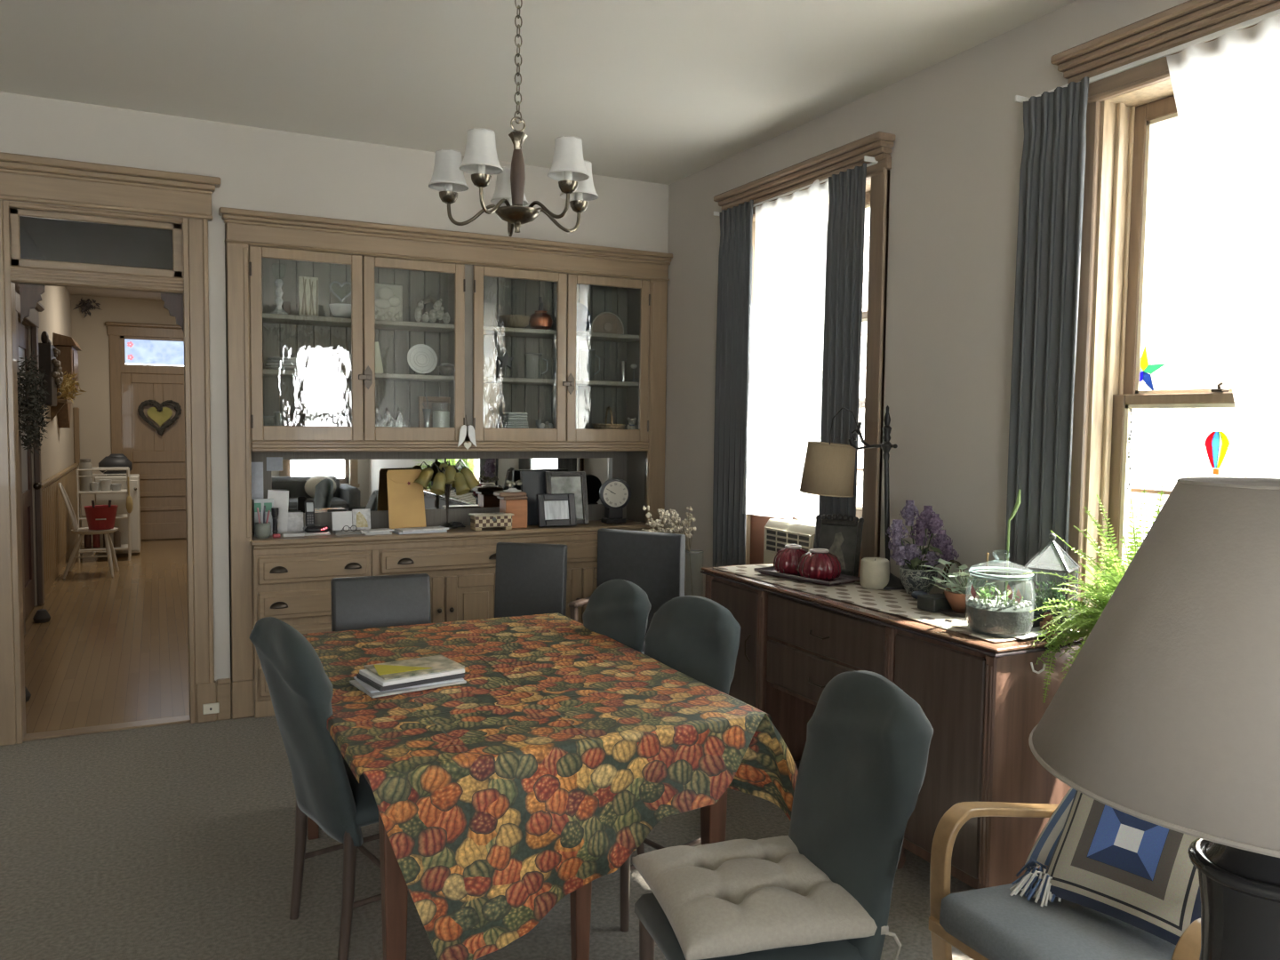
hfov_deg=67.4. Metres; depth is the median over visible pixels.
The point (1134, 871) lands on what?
throw pillow
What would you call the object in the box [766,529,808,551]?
grille
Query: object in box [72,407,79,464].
trim
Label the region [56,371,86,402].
flowers
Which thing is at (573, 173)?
chandelier
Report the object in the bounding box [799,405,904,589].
lamp
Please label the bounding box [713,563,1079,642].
table runner
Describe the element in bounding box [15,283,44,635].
door
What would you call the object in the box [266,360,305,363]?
plate
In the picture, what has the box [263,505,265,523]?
pen
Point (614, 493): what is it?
mantel clock
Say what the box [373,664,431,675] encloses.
leaflet
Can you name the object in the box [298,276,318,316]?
carved plaque
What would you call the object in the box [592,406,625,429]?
wicker basket
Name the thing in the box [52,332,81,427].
case
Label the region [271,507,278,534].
flashlight
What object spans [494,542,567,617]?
dining chair
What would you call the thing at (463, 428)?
ornament
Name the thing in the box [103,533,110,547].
tin
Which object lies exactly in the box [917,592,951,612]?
box
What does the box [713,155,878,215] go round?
curtain rod
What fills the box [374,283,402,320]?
relief plaque
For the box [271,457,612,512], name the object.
mirror
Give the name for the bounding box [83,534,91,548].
tin
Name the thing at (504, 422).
folded napkins
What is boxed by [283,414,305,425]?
bowl
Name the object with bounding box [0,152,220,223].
trim
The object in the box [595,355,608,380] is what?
ring ornament
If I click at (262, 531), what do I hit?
pen cup
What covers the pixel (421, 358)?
plate
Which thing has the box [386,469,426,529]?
manila envelope
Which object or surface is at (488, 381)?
shelf
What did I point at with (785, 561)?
dish
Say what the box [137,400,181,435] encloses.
heart wreath
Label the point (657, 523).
dried flowers
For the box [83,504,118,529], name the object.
bucket
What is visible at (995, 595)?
pot
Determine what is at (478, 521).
box
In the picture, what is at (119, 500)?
base cabinet
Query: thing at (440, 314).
figurine group
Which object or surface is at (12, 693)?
trim
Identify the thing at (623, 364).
canister
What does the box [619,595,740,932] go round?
dining chair
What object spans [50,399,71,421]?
wall shelf
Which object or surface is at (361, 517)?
greeting card
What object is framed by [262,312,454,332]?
shelf
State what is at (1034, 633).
cloth
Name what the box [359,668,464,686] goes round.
magazine
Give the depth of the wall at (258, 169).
5.00 m
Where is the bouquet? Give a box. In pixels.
[885,499,959,569]
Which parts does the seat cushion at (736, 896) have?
tie cord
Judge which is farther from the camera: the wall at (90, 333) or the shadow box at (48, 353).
the wall at (90, 333)
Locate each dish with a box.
[437,366,454,375]
[504,488,520,492]
[773,544,807,575]
[796,548,841,580]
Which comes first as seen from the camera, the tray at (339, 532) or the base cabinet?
the tray at (339, 532)
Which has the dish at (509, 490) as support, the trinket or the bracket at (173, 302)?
the trinket
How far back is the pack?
5.18 m
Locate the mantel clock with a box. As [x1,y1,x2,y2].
[599,477,631,523]
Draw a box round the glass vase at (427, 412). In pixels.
[422,392,431,427]
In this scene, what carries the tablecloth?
on the dining table
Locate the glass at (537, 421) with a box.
[535,419,541,428]
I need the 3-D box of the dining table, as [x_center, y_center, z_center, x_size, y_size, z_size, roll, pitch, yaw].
[-0.498,1.007,3.187,1.085,0.751,1.540,-1,4,-27]
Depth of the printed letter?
5.31 m
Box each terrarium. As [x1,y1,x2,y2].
[965,549,1035,634]
[1023,532,1079,632]
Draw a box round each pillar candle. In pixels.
[432,410,450,427]
[859,557,889,589]
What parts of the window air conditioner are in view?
louvre frame, panel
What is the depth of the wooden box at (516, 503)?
5.70 m
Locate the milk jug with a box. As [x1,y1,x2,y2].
[304,397,326,426]
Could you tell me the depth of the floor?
3.67 m
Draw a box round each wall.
[0,91,668,680]
[17,285,74,605]
[71,295,177,543]
[664,0,1189,599]
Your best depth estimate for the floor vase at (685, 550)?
5.39 m
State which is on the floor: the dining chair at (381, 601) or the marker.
the dining chair at (381, 601)
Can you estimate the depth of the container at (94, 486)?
10.45 m
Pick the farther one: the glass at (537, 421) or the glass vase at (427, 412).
the glass at (537, 421)
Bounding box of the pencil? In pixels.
[265,510,270,523]
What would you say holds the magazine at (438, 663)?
on the magazine at (366, 673)
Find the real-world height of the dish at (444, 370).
0.056 m
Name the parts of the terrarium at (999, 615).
lid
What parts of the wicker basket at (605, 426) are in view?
handle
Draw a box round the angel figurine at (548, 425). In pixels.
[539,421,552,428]
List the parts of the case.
door panel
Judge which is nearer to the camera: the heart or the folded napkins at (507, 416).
the heart
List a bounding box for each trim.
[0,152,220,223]
[0,200,26,745]
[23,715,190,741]
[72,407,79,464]
[182,214,216,723]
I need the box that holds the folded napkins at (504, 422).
[502,420,527,425]
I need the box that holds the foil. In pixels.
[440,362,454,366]
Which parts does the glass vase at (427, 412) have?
dried stem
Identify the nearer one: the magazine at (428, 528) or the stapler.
the stapler
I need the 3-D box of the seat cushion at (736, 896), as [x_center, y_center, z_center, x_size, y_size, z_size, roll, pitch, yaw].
[0.272,0.961,2.176,0.488,0.180,0.444,0,4,-15]
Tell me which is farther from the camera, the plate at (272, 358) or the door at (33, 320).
the door at (33, 320)
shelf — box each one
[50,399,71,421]
[78,489,127,494]
[79,513,127,519]
[80,544,127,551]
[249,368,454,382]
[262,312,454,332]
[483,326,639,342]
[483,376,639,387]
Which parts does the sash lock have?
lever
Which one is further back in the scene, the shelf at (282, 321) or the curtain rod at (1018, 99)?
the shelf at (282, 321)
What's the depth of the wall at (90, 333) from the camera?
11.91 m
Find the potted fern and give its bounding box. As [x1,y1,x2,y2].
[1022,480,1165,702]
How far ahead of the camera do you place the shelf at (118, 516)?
10.49 m
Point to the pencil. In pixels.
(268, 511)
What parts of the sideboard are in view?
cupboard door, handle, drawer, drawer pull, drawer, moulding, cupboard door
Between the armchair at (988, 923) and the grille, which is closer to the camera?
the armchair at (988, 923)
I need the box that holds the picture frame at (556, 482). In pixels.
[544,471,589,524]
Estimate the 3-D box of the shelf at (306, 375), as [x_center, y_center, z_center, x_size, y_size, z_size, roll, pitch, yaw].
[-1.595,-0.585,5.392,1.129,0.026,0.274,-1,4,-27]
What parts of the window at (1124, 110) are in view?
casing, sash, storm rail, head trim, sash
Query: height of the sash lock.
0.031 m
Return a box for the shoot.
[992,489,1020,600]
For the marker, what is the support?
in the pen cup at (262, 531)
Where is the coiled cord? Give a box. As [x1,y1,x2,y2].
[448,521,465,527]
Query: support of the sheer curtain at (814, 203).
hanging from the curtain rod at (871, 159)
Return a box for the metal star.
[496,350,515,377]
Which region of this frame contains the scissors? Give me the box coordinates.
[260,510,263,523]
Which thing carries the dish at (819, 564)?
on the serving tray at (843, 579)
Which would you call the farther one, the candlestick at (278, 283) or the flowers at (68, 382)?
the flowers at (68, 382)
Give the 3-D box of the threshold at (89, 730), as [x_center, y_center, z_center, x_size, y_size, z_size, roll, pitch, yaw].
[-2.676,1.251,4.847,0.780,0.012,0.100,-1,4,-27]
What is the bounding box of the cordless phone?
[303,500,330,535]
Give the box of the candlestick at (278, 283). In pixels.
[270,275,287,314]
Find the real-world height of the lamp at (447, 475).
0.416 m
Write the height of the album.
0.335 m
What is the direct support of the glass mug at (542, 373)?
on the china hutch
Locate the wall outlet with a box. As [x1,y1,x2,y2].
[202,702,219,714]
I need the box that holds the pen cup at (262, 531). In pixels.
[254,521,271,538]
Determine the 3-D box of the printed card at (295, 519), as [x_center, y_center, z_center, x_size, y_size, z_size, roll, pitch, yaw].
[-1.932,0.237,5.353,0.105,0.114,0.022,-1,4,-27]
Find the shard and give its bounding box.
[1040,612,1055,635]
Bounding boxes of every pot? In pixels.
[528,296,552,329]
[943,586,991,613]
[992,594,1016,600]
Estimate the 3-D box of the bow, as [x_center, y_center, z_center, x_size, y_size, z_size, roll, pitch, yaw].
[-6.769,-2.110,11.767,0.326,0.272,0.210,-1,4,-27]
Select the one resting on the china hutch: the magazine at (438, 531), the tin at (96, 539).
the magazine at (438, 531)
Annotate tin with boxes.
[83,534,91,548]
[92,534,100,547]
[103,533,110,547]
[112,529,120,546]
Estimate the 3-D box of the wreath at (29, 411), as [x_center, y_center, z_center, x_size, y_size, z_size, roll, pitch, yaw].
[-4.334,-0.543,6.811,0.277,0.766,0.542,-1,4,-27]
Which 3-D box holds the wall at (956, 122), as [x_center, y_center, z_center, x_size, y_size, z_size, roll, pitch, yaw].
[2.263,-0.064,2.231,0.250,3.070,9.550,-1,4,-27]
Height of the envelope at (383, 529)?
0.008 m
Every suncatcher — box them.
[1139,344,1167,390]
[1204,431,1230,474]
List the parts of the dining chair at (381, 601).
backrest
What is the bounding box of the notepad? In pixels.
[281,531,304,536]
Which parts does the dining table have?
leg, leg, leg, leg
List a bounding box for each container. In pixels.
[90,482,100,490]
[99,479,111,490]
[111,483,121,490]
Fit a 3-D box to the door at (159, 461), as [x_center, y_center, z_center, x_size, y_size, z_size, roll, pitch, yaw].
[-6.132,-0.600,12.249,1.160,2.745,0.180,-1,4,-27]
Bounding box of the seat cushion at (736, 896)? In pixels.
[632,835,901,959]
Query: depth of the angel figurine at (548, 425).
5.84 m
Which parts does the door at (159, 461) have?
flower glass, casing, stained glass pane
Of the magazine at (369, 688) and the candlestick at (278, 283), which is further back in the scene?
the candlestick at (278, 283)
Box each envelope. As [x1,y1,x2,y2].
[360,529,389,533]
[361,531,391,535]
[362,528,394,532]
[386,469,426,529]
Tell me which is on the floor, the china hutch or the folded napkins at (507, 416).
the china hutch
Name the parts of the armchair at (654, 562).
arm post, arm, backrest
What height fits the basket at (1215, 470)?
0.019 m
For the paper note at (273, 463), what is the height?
0.075 m
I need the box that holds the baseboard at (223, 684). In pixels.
[216,678,231,720]
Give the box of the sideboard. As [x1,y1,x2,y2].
[700,562,1086,888]
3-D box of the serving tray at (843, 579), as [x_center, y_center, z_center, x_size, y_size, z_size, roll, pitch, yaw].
[0.729,0.418,4.204,0.211,0.023,0.435,-2,4,-39]
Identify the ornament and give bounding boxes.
[457,415,476,449]
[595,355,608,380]
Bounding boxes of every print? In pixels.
[418,396,450,427]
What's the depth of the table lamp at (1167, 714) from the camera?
0.87 m
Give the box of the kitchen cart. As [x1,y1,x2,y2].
[75,467,131,562]
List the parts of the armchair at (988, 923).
seat rail, arm, arm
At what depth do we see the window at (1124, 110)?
3.31 m
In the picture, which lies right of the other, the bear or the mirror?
the bear
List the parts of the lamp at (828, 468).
trim, lamp shade, trim, scroll arm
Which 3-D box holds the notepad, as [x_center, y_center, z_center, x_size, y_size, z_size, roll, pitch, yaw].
[-1.878,0.294,5.198,0.110,0.018,0.080,-1,4,-27]
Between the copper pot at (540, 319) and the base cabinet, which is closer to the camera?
the copper pot at (540, 319)
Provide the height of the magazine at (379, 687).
0.013 m
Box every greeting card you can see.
[331,511,352,532]
[352,508,370,529]
[375,341,383,373]
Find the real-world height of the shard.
0.073 m
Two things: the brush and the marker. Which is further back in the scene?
the brush
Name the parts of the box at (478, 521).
lid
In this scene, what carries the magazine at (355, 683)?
on the tablecloth
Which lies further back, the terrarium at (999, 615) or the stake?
the stake
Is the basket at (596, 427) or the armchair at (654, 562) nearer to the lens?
the armchair at (654, 562)
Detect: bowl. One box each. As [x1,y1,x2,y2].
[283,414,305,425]
[328,303,351,318]
[498,314,530,327]
[899,564,938,594]
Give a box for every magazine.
[349,680,466,697]
[353,676,463,693]
[356,672,464,691]
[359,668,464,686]
[363,655,464,679]
[392,529,447,534]
[394,526,448,532]
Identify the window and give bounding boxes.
[9,208,183,294]
[713,131,895,564]
[1050,0,1279,630]
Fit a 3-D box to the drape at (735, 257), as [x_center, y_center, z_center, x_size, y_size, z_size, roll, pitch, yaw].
[0.506,-0.259,5.285,0.041,2.455,0.348,-1,4,-27]
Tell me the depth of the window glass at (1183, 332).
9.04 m
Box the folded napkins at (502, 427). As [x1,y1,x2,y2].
[501,425,528,428]
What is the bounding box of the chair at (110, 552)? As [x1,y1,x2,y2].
[58,482,119,578]
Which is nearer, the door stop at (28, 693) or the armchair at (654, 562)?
the armchair at (654, 562)
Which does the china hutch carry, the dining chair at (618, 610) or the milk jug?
the milk jug
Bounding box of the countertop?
[249,519,652,549]
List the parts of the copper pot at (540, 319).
spout, pot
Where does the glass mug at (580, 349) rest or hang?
on the china hutch
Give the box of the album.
[520,470,548,525]
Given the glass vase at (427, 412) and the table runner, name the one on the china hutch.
the glass vase at (427, 412)
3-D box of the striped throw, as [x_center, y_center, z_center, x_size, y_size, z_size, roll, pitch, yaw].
[1.144,0.881,2.494,0.268,0.275,0.121,-1,4,-27]
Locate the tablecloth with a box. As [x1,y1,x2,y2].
[301,612,798,959]
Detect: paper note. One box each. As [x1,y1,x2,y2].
[251,462,263,499]
[266,456,282,471]
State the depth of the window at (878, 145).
4.31 m
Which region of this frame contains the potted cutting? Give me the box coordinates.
[919,558,1008,617]
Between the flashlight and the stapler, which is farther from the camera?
the flashlight
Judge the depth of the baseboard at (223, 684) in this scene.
5.01 m
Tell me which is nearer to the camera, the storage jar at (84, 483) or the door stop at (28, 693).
the door stop at (28, 693)
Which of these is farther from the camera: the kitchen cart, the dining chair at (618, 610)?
the kitchen cart
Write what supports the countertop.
on the china hutch
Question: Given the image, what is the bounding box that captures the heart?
[329,280,351,303]
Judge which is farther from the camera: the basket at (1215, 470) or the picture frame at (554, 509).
the picture frame at (554, 509)
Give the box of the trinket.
[505,480,521,487]
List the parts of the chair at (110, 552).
leg, leg, seat, leg, leg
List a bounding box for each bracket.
[19,283,45,324]
[160,292,183,330]
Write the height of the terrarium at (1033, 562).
0.322 m
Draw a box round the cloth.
[1005,626,1046,639]
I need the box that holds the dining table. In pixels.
[306,773,727,959]
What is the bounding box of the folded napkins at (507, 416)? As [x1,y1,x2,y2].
[502,412,527,420]
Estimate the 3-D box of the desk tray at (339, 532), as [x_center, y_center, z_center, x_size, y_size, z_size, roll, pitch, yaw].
[-1.610,0.290,5.349,0.179,0.016,0.097,-1,4,-27]
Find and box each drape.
[712,200,753,567]
[818,163,866,520]
[1003,76,1088,607]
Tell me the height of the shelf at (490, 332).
0.026 m
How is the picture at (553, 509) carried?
attached to the picture frame at (554, 509)
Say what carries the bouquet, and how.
in the flower bowl at (911, 581)
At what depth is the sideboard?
3.19 m
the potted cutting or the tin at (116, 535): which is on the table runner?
the potted cutting
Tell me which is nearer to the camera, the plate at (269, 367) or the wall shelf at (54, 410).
the plate at (269, 367)
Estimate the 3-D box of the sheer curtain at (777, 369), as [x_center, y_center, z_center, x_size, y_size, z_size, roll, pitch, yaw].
[0.714,-0.609,4.890,0.027,1.645,0.745,-1,4,-27]
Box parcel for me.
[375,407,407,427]
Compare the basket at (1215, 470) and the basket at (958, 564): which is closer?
the basket at (1215, 470)
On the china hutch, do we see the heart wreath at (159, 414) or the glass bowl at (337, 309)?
the glass bowl at (337, 309)
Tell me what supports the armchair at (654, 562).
on the floor
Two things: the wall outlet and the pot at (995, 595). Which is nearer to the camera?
the pot at (995, 595)
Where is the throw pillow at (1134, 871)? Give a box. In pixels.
[1009,790,1200,944]
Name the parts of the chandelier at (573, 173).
lamp shade, trim, arm, lamp shade, trim, trim, arm, lamp shade, trim, arm, crown, lamp shade, chain, arm, arm, trim, lamp shade, trim, lamp shade, trim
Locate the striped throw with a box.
[1024,787,1076,871]
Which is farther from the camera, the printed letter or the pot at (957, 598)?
the printed letter
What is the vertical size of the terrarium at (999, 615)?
0.269 m
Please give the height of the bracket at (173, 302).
0.190 m
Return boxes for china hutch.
[218,207,673,719]
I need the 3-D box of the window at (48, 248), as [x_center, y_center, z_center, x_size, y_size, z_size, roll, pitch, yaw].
[-2.642,-1.111,4.676,0.760,0.348,0.078,-1,4,-27]
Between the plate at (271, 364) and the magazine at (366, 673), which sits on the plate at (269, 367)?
the plate at (271, 364)
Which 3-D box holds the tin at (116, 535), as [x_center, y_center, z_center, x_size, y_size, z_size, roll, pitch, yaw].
[-5.770,0.645,10.595,0.072,0.180,0.070,-1,4,-27]
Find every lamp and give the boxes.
[413,457,479,528]
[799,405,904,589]
[1028,477,1279,959]
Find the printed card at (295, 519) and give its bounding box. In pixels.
[287,512,303,532]
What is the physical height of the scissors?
0.143 m
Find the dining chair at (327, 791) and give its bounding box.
[248,616,408,959]
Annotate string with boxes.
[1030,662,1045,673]
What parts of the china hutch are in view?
post, drawer, cup pull, cup pull, drawer, cabinet door, drawer, drawer, cup pull, cup pull, cabinet door, frame, door, drawer, cornice, door, cup pull, cabinet door, drawer, door, door, cabinet door, post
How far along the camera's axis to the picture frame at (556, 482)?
5.97 m
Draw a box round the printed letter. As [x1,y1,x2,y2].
[267,489,288,534]
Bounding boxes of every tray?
[333,528,366,535]
[333,530,361,535]
[753,566,860,585]
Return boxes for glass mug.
[524,352,547,375]
[579,349,599,380]
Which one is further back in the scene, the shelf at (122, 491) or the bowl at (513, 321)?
the shelf at (122, 491)
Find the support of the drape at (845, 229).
hanging from the curtain rod at (871, 159)
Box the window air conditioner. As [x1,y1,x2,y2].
[750,514,861,576]
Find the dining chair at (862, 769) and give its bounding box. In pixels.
[634,670,933,959]
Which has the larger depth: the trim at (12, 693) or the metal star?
the metal star
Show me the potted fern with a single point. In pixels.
(1116, 573)
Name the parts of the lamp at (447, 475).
lamp shade, lamp shade, stem, lamp shade, stem, lamp shade, stem, stem, lamp shade, lamp shade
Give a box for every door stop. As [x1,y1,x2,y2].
[24,686,31,702]
[32,608,51,623]
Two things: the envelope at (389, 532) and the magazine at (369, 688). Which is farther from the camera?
the envelope at (389, 532)
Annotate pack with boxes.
[253,498,273,535]
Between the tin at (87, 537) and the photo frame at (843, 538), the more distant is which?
the tin at (87, 537)
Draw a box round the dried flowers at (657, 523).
[641,505,695,591]
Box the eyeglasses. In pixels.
[340,525,357,531]
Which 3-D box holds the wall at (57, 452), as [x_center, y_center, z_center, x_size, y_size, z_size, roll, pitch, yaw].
[-5.188,-0.497,8.132,0.140,3.050,8.180,-1,4,-27]
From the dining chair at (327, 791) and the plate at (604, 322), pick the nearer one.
the dining chair at (327, 791)
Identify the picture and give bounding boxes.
[544,500,569,519]
[551,476,583,518]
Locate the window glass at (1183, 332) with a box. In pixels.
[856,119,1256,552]
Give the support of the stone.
on the table runner
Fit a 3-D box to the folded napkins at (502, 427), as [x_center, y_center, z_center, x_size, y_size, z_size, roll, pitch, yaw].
[-0.752,-0.301,5.777,0.140,0.047,0.110,-1,4,-27]
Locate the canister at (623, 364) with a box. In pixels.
[619,360,626,381]
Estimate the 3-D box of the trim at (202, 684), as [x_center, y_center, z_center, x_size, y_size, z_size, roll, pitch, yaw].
[-2.275,-0.054,4.959,0.127,2.615,0.168,-1,4,-27]
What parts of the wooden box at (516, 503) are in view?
lid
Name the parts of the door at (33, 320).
pane, knob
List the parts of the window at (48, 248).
pane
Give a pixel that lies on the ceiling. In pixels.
(661, 92)
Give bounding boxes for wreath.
[16,351,50,455]
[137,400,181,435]
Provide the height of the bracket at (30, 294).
0.190 m
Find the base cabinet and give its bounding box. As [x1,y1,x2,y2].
[94,473,140,554]
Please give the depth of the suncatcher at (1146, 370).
3.30 m
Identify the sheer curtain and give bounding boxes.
[742,180,828,526]
[798,179,826,526]
[1166,15,1279,478]
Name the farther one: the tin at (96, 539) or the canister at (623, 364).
the tin at (96, 539)
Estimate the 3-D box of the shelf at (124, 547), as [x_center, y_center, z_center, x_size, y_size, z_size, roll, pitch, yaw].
[-5.890,0.747,10.569,0.480,0.020,0.350,-1,4,-27]
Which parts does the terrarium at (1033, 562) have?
roof pane, roof knob, dish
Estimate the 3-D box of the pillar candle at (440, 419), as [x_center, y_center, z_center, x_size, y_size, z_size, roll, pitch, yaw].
[-1.147,-0.356,5.535,0.106,0.175,0.106,-1,4,-27]
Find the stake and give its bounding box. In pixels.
[984,552,989,590]
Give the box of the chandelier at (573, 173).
[428,0,598,236]
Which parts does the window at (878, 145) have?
head trim, sash, sash, casing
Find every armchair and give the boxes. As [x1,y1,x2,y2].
[568,528,685,653]
[928,801,1200,959]
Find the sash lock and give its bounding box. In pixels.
[1210,382,1229,391]
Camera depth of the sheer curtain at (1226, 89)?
2.81 m
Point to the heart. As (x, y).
(333, 282)
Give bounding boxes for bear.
[626,416,637,429]
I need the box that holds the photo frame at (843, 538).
[813,513,863,576]
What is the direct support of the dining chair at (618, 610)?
on the floor
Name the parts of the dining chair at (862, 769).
leg, seat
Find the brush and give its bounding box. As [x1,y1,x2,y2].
[125,476,133,513]
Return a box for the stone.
[911,590,927,599]
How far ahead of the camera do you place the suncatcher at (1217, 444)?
3.04 m
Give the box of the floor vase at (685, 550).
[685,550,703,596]
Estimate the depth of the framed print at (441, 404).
5.69 m
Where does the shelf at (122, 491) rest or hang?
attached to the kitchen cart
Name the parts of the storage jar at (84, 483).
lid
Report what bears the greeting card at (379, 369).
on the china hutch
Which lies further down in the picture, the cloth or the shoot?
the cloth
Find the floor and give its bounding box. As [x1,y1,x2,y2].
[0,538,975,959]
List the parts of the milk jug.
jug handle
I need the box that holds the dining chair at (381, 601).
[330,573,431,759]
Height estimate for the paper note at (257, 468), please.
0.205 m
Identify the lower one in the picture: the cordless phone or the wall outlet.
the wall outlet
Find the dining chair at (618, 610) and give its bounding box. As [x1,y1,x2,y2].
[582,578,651,652]
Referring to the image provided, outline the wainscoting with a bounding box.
[41,463,78,598]
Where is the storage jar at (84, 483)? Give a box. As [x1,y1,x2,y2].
[79,458,92,490]
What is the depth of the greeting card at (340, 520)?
5.43 m
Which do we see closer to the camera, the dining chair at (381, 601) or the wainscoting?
the dining chair at (381, 601)
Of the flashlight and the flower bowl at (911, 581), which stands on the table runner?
the flower bowl at (911, 581)
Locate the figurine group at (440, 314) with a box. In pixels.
[414,296,449,323]
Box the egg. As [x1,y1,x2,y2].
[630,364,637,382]
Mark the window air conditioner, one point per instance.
(769, 535)
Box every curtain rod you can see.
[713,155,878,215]
[1015,8,1279,103]
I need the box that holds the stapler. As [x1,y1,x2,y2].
[272,533,280,537]
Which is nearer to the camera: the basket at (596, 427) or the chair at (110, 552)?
the basket at (596, 427)
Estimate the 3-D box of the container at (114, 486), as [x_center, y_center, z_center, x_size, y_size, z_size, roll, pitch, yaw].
[-5.772,0.080,10.579,0.110,0.070,0.108,-1,4,-27]
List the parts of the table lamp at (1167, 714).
trim, trim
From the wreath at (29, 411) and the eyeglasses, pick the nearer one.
the eyeglasses
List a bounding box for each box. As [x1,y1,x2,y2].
[38,330,63,406]
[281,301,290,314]
[468,512,513,530]
[493,490,527,528]
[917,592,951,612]
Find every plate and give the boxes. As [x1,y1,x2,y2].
[264,366,306,370]
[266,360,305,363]
[266,363,305,367]
[268,357,303,360]
[407,344,437,375]
[576,302,591,331]
[591,312,623,334]
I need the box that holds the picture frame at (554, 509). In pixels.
[536,493,576,527]
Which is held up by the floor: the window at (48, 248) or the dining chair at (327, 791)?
the dining chair at (327, 791)
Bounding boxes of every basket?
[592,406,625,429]
[592,424,624,429]
[941,560,966,594]
[1213,468,1218,474]
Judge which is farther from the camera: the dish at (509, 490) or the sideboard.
the dish at (509, 490)
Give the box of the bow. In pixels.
[73,297,102,318]
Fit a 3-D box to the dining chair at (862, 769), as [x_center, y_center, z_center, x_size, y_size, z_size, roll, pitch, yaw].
[0.315,0.953,2.164,0.564,1.001,0.419,0,4,-20]
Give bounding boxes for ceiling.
[0,0,1076,300]
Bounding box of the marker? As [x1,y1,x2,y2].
[256,507,260,523]
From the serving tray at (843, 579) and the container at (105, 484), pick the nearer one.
the serving tray at (843, 579)
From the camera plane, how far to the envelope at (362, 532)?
5.32 m
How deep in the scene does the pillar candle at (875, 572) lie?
3.94 m
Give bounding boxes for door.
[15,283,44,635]
[104,321,186,540]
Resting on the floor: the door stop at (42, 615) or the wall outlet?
the door stop at (42, 615)

